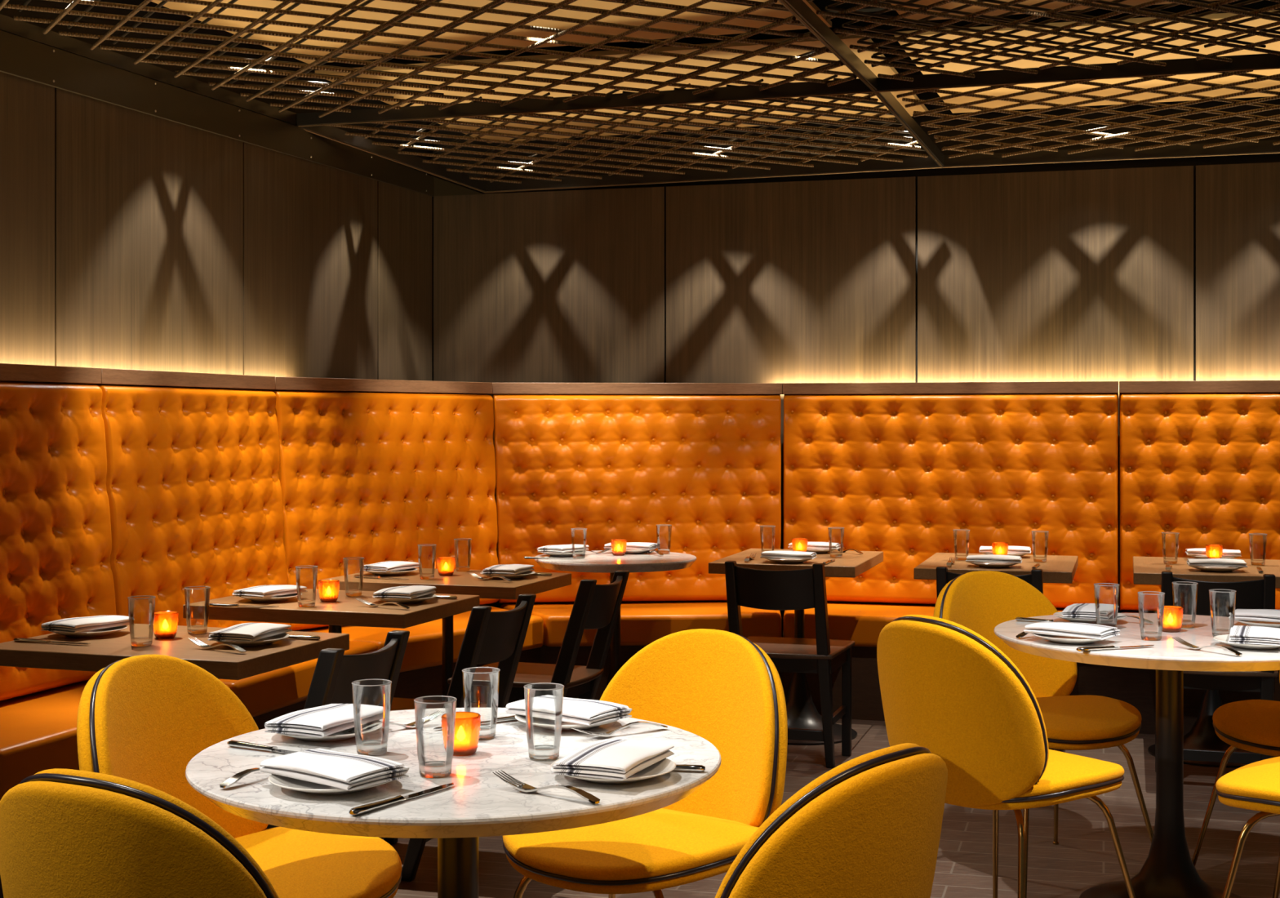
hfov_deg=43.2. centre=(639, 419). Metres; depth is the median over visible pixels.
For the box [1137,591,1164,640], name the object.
tumbler
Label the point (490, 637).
wooden chair
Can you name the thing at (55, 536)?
panel
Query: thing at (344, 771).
napkin
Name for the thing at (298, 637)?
knife
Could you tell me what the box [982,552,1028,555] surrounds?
plate
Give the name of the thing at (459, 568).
tumbler
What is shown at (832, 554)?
tumbler
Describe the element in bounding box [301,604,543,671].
bench cushion
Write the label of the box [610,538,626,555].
candle holder
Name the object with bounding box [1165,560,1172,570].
fork
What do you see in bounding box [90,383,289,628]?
panel
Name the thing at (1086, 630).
napkin
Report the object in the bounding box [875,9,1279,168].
grid
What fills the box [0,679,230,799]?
bench cushion
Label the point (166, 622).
candle holder
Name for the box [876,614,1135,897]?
shell chair
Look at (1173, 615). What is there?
candle holder
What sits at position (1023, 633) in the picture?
fork
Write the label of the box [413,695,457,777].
tumbler
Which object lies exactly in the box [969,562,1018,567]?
plate
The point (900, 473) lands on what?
panel
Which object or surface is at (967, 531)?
tumbler
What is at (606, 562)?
round table
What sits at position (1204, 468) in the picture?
panel
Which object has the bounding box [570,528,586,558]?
tumbler
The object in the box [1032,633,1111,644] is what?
plate
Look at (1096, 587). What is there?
tumbler
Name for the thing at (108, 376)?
wooden ledge
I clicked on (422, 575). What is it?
tumbler
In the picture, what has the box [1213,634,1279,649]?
plate
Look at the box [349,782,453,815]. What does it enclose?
knife
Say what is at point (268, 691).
bench cushion
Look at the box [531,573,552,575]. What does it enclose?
knife
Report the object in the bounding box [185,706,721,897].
round table
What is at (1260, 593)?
wooden chair
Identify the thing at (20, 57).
trim
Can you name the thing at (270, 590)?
napkin
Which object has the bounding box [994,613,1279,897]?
round table
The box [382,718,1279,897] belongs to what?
floor
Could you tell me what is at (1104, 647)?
knife
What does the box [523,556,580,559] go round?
knife
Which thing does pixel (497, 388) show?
wooden ledge
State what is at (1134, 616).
fork
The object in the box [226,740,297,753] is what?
knife
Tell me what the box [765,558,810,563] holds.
plate
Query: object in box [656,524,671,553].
tumbler
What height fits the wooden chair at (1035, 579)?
0.790 m
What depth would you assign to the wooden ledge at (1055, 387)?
7.42 m
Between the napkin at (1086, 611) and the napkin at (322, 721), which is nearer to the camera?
the napkin at (322, 721)
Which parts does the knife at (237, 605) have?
handle, blade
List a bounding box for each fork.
[187,636,246,653]
[219,767,259,788]
[347,710,444,733]
[355,597,409,608]
[467,572,512,582]
[492,769,599,803]
[570,720,667,737]
[574,548,610,553]
[641,549,663,555]
[744,552,755,561]
[836,547,863,554]
[946,557,955,566]
[1015,631,1028,638]
[1117,615,1153,623]
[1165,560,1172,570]
[1173,636,1242,655]
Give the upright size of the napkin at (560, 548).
0.026 m
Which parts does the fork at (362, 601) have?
handle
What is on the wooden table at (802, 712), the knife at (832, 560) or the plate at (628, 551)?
the knife at (832, 560)
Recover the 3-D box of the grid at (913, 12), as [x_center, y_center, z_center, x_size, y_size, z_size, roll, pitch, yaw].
[1.331,-1.436,5.178,2.548,0.284,2.475,0,0,0]
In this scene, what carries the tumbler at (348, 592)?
on the wooden table at (347, 611)
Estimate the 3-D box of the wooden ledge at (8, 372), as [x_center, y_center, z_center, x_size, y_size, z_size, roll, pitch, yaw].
[-2.061,-0.145,4.888,0.206,0.052,1.121,0,0,18]
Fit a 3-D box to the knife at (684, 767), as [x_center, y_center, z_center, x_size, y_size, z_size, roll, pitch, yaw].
[-0.009,0.569,2.655,0.234,0.011,0.018,0,0,9]
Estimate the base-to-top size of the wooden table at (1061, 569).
0.740 m
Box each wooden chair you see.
[266,630,409,828]
[383,593,536,881]
[447,570,629,703]
[724,560,854,768]
[936,565,1053,750]
[1155,570,1278,772]
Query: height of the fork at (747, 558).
0.024 m
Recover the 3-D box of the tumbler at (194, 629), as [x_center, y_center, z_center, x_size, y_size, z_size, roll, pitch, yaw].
[-1.192,0.513,4.354,0.069,0.122,0.069,0,0,0]
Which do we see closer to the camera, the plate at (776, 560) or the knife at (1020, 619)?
the knife at (1020, 619)
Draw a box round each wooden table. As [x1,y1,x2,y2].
[0,623,349,679]
[182,588,479,838]
[319,568,571,701]
[708,548,883,745]
[913,552,1078,583]
[1133,555,1279,767]
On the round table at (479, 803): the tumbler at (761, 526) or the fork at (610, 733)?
the fork at (610, 733)
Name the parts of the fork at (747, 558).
handle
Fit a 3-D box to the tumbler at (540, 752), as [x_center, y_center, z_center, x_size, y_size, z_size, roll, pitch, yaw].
[-0.163,0.513,2.743,0.069,0.122,0.069,0,0,0]
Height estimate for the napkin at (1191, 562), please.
0.026 m
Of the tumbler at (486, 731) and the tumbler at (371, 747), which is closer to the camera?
the tumbler at (371, 747)
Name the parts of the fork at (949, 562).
handle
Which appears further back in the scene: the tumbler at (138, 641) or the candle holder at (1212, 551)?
the candle holder at (1212, 551)
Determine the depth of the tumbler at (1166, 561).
6.43 m
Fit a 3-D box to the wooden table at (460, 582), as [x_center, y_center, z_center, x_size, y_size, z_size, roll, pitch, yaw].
[-0.704,0.945,5.921,0.765,0.740,0.540,0,0,19]
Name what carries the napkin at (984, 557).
on the plate at (980, 564)
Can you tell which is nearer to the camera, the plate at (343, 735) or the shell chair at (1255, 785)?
the plate at (343, 735)
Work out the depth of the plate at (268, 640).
4.09 m
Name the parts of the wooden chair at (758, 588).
post, backrest, seat, seat frame, post, leg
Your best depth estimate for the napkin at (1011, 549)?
6.72 m
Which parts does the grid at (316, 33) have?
rod, rod, rod, rod, rod, rod, rod, rod, rod, rod, rod, rod, rod, rod, rod, rod, rod, rod, rod, rod, rod, rod, rod, rod, rod, rod, rod, rod, rod, rod, rod, rod, rod, rod, rod, rod, rod, rod, rod, rod, rod, rod, rod, rod, rod, rod, rod, rod, rod, rod, rod, rod, rod, rod, rod, rod, rod, rod, rod, rod, rod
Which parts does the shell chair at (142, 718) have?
backrest, seat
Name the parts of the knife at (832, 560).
handle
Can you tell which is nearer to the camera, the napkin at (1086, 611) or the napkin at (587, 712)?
the napkin at (587, 712)
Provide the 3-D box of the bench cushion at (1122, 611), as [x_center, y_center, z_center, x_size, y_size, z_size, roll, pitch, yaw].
[2.808,0.922,6.789,1.512,0.135,0.520,0,0,16]
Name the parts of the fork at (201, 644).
handle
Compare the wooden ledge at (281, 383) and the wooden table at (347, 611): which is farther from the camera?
the wooden ledge at (281, 383)
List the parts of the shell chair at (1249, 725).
leg, seat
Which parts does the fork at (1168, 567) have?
handle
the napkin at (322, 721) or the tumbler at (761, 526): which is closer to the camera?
the napkin at (322, 721)
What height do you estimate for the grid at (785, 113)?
0.402 m
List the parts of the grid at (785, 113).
rod, rod, rod, rod, rod, rod, rod, rod, rod, rod, rod, rod, rod, rod, rod, rod, rod, rod, rod, rod, rod, rod, rod, frame, edge trim, rod, rod, rod, rod, rod, rod, rod, rod, rod, rod, rod, rod, rod, rod, rod, rod, rod, rod, rod, rod, rod, rod, rod, rod, rod, rod, rod, rod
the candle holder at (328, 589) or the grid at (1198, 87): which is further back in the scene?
the grid at (1198, 87)
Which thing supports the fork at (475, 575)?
on the wooden table at (460, 582)
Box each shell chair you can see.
[0,768,279,897]
[76,653,401,897]
[502,628,787,897]
[715,742,947,897]
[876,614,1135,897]
[933,570,1153,897]
[1191,672,1279,866]
[1215,755,1279,897]
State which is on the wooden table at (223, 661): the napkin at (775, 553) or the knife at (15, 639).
the knife at (15, 639)
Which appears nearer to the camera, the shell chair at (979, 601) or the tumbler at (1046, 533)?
the shell chair at (979, 601)
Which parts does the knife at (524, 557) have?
handle, blade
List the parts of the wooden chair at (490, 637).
leg, post, seat, backrest, post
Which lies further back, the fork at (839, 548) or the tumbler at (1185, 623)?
the fork at (839, 548)
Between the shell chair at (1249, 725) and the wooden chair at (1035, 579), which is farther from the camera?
the wooden chair at (1035, 579)
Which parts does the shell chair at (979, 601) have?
backrest, leg, leg, seat, leg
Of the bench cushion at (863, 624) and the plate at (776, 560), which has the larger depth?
the bench cushion at (863, 624)
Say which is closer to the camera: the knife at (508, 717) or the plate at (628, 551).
the knife at (508, 717)
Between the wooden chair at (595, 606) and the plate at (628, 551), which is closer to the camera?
the wooden chair at (595, 606)
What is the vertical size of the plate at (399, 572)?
0.019 m
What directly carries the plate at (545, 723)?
on the round table at (479, 803)
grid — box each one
[0,0,874,126]
[297,34,942,193]
[778,0,1279,93]
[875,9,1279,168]
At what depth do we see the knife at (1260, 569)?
6.08 m
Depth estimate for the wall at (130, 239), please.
6.30 m
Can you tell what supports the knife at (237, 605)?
on the wooden table at (347, 611)
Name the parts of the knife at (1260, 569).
handle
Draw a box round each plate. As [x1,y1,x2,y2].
[49,625,128,637]
[213,632,289,646]
[240,592,302,602]
[267,773,391,795]
[277,720,382,741]
[364,568,417,575]
[372,593,436,603]
[480,570,535,578]
[515,714,618,730]
[540,551,586,556]
[550,757,675,783]
[608,548,654,553]
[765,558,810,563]
[791,548,835,553]
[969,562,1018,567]
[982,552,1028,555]
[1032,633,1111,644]
[1053,611,1126,623]
[1190,555,1236,559]
[1191,565,1243,571]
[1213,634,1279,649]
[1234,619,1279,627]
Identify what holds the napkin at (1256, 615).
on the plate at (1252, 623)
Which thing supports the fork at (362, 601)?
on the wooden table at (347, 611)
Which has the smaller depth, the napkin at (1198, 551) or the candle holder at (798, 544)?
the napkin at (1198, 551)
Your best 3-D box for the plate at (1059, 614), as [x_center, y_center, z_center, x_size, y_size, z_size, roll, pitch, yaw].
[1.280,0.565,4.600,0.202,0.019,0.202,0,0,0]
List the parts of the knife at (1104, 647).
handle, blade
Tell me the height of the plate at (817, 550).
0.019 m
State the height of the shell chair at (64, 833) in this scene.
0.852 m
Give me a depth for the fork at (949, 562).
6.34 m
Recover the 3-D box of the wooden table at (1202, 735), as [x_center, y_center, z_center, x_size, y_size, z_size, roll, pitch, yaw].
[2.245,0.945,6.345,0.592,0.740,0.765,0,0,17]
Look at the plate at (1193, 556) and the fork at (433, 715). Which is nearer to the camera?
the fork at (433, 715)
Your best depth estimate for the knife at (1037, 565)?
6.22 m
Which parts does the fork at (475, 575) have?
handle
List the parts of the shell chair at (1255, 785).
seat, leg, leg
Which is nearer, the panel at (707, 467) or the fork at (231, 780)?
the fork at (231, 780)
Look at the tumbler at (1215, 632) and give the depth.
4.26 m
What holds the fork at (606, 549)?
on the round table at (606, 562)
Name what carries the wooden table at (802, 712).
on the floor
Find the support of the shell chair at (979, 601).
on the floor
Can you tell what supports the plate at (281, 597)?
on the wooden table at (347, 611)
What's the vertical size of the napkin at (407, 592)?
0.026 m
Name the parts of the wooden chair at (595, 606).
seat, seat frame, post, backrest, post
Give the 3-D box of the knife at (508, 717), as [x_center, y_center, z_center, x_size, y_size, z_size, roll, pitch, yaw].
[-0.288,0.569,3.052,0.234,0.011,0.018,0,0,-35]
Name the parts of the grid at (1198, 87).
rod, rod, rod, rod, rod, rod, rod, rod, edge trim, frame, rod, rod, rod, rod, rod, rod, rod, rod, rod, rod, rod, rod, rod, rod, rod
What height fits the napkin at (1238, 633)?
0.026 m
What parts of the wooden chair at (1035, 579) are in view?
post, backrest, post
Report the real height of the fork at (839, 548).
0.024 m
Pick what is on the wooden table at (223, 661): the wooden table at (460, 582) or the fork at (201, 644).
the fork at (201, 644)
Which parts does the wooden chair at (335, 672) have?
seat frame, post, backrest, post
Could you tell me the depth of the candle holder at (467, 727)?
2.76 m
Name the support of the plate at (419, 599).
on the wooden table at (347, 611)
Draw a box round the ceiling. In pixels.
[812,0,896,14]
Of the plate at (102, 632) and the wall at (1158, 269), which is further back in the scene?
the wall at (1158, 269)
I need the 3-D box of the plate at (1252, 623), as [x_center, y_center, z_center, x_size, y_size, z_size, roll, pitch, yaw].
[1.754,0.565,4.485,0.202,0.019,0.202,0,0,0]
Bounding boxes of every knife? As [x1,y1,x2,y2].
[13,637,90,644]
[208,603,279,607]
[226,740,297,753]
[286,635,320,639]
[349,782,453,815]
[354,574,408,579]
[432,595,457,599]
[433,715,516,728]
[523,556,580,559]
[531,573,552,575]
[672,764,705,771]
[822,559,835,564]
[1015,617,1096,624]
[1031,563,1039,568]
[1075,644,1154,651]
[1256,566,1263,573]
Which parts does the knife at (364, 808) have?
handle, blade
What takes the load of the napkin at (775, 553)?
on the plate at (776, 560)
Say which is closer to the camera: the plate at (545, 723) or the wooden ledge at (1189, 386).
the plate at (545, 723)
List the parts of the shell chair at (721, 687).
leg, leg, seat, leg, backrest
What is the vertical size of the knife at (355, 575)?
0.011 m
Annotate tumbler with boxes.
[127,595,155,646]
[184,586,210,634]
[295,565,317,607]
[342,556,364,595]
[351,679,391,755]
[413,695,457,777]
[417,543,436,579]
[453,537,471,571]
[462,666,500,740]
[523,682,564,760]
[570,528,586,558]
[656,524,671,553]
[759,525,775,552]
[827,527,844,557]
[952,528,969,559]
[1031,530,1048,561]
[1093,582,1119,626]
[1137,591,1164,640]
[1161,532,1179,564]
[1172,581,1198,627]
[1208,589,1236,636]
[1248,533,1266,565]
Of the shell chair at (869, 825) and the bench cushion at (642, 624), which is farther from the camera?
the bench cushion at (642, 624)
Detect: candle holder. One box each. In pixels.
[153,610,178,638]
[317,579,339,602]
[436,556,455,575]
[440,711,480,755]
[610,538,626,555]
[791,537,808,551]
[991,542,1008,555]
[1156,605,1183,632]
[1205,544,1222,558]
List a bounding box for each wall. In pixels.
[0,0,431,700]
[429,0,1279,637]
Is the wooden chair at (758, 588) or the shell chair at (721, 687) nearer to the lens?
the shell chair at (721, 687)
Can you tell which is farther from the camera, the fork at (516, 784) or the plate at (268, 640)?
the plate at (268, 640)
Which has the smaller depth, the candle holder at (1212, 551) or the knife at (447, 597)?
the knife at (447, 597)
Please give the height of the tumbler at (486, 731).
0.122 m
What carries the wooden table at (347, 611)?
on the floor
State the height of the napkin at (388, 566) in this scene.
0.026 m
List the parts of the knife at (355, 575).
handle, blade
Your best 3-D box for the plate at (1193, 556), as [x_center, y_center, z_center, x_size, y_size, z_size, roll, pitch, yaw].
[2.350,0.565,6.630,0.202,0.019,0.202,0,0,0]
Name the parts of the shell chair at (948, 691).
backrest, leg, leg, seat, leg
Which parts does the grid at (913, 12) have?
rod, rod, rod, rod, rod, rod, rod, rod, rod, rod, rod, rod, rod, rod, rod, rod, rod, rod, rod, rod, rod, rod, rod, rod, rod, rod, rod, rod, rod, rod, rod, rod, rod, rod, rod, rod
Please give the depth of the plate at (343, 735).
2.88 m
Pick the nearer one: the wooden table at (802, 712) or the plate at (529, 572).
the plate at (529, 572)
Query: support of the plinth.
on the floor
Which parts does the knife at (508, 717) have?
blade, handle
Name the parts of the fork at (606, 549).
handle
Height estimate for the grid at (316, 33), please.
0.286 m
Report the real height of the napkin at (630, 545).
0.026 m
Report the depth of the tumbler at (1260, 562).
6.37 m
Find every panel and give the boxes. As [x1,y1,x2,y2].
[0,381,115,701]
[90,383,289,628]
[271,390,498,631]
[492,394,781,603]
[783,393,1118,608]
[1119,392,1279,611]
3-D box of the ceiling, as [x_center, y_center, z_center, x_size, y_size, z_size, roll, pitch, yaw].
[0.500,-1.970,5.900,9.400,0.070,6.600,0,0,0]
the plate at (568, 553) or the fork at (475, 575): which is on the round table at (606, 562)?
the plate at (568, 553)
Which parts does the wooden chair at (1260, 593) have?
leg, post, backrest, seat frame, seat, post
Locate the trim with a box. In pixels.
[0,30,482,196]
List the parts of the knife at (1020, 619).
handle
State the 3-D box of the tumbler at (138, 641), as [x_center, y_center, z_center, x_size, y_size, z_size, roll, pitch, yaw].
[-1.269,0.513,4.117,0.069,0.122,0.069,0,0,0]
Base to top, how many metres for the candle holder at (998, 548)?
0.066 m
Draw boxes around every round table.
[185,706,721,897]
[533,550,696,688]
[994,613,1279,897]
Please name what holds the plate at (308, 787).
on the round table at (479, 803)
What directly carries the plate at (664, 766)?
on the round table at (479, 803)
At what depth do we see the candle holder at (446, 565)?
5.94 m
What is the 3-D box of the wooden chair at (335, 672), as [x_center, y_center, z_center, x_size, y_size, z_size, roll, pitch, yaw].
[-0.871,0.920,3.929,0.534,0.790,0.430,0,0,19]
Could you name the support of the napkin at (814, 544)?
on the plate at (817, 550)
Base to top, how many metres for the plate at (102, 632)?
0.019 m
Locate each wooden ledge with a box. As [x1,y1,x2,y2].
[0,363,101,383]
[94,368,275,389]
[266,376,492,394]
[488,382,782,395]
[782,381,1118,394]
[1119,380,1279,393]
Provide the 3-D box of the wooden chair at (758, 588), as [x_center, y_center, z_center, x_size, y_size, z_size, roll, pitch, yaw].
[0.562,0.920,6.162,0.430,0.790,0.534,0,0,18]
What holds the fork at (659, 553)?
on the round table at (606, 562)
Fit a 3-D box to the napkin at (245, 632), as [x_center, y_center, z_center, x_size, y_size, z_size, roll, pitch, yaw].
[-0.999,0.543,4.150,0.129,0.026,0.210,0,0,15]
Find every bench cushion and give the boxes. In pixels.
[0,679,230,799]
[219,640,377,717]
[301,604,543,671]
[500,601,781,646]
[783,601,1064,646]
[1121,611,1156,613]
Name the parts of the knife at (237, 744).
handle, blade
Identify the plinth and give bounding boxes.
[0,630,1279,897]
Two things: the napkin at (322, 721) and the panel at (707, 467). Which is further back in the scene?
the panel at (707, 467)
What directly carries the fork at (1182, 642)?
on the round table at (1168, 870)
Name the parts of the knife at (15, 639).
handle, blade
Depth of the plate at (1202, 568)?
6.09 m
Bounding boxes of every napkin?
[40,614,134,633]
[207,622,292,641]
[232,584,307,598]
[259,747,408,791]
[264,703,383,737]
[363,560,418,572]
[373,585,436,599]
[481,564,533,575]
[505,694,631,725]
[537,544,589,553]
[551,738,674,780]
[604,542,657,550]
[760,550,817,559]
[787,541,840,549]
[965,554,1022,563]
[978,546,1031,553]
[1023,621,1120,639]
[1061,603,1119,619]
[1185,547,1241,556]
[1186,558,1248,567]
[1227,625,1279,645]
[1228,608,1279,622]
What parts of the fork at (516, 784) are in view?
handle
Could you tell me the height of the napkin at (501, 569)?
0.026 m
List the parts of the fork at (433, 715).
handle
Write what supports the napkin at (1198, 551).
on the plate at (1193, 556)
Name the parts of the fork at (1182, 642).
handle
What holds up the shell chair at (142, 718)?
on the floor
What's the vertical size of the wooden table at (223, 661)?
0.740 m
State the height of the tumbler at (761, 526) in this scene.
0.122 m
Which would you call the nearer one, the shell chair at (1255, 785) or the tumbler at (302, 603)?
the shell chair at (1255, 785)
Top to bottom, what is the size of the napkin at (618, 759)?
0.026 m
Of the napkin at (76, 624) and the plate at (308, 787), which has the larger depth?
the napkin at (76, 624)

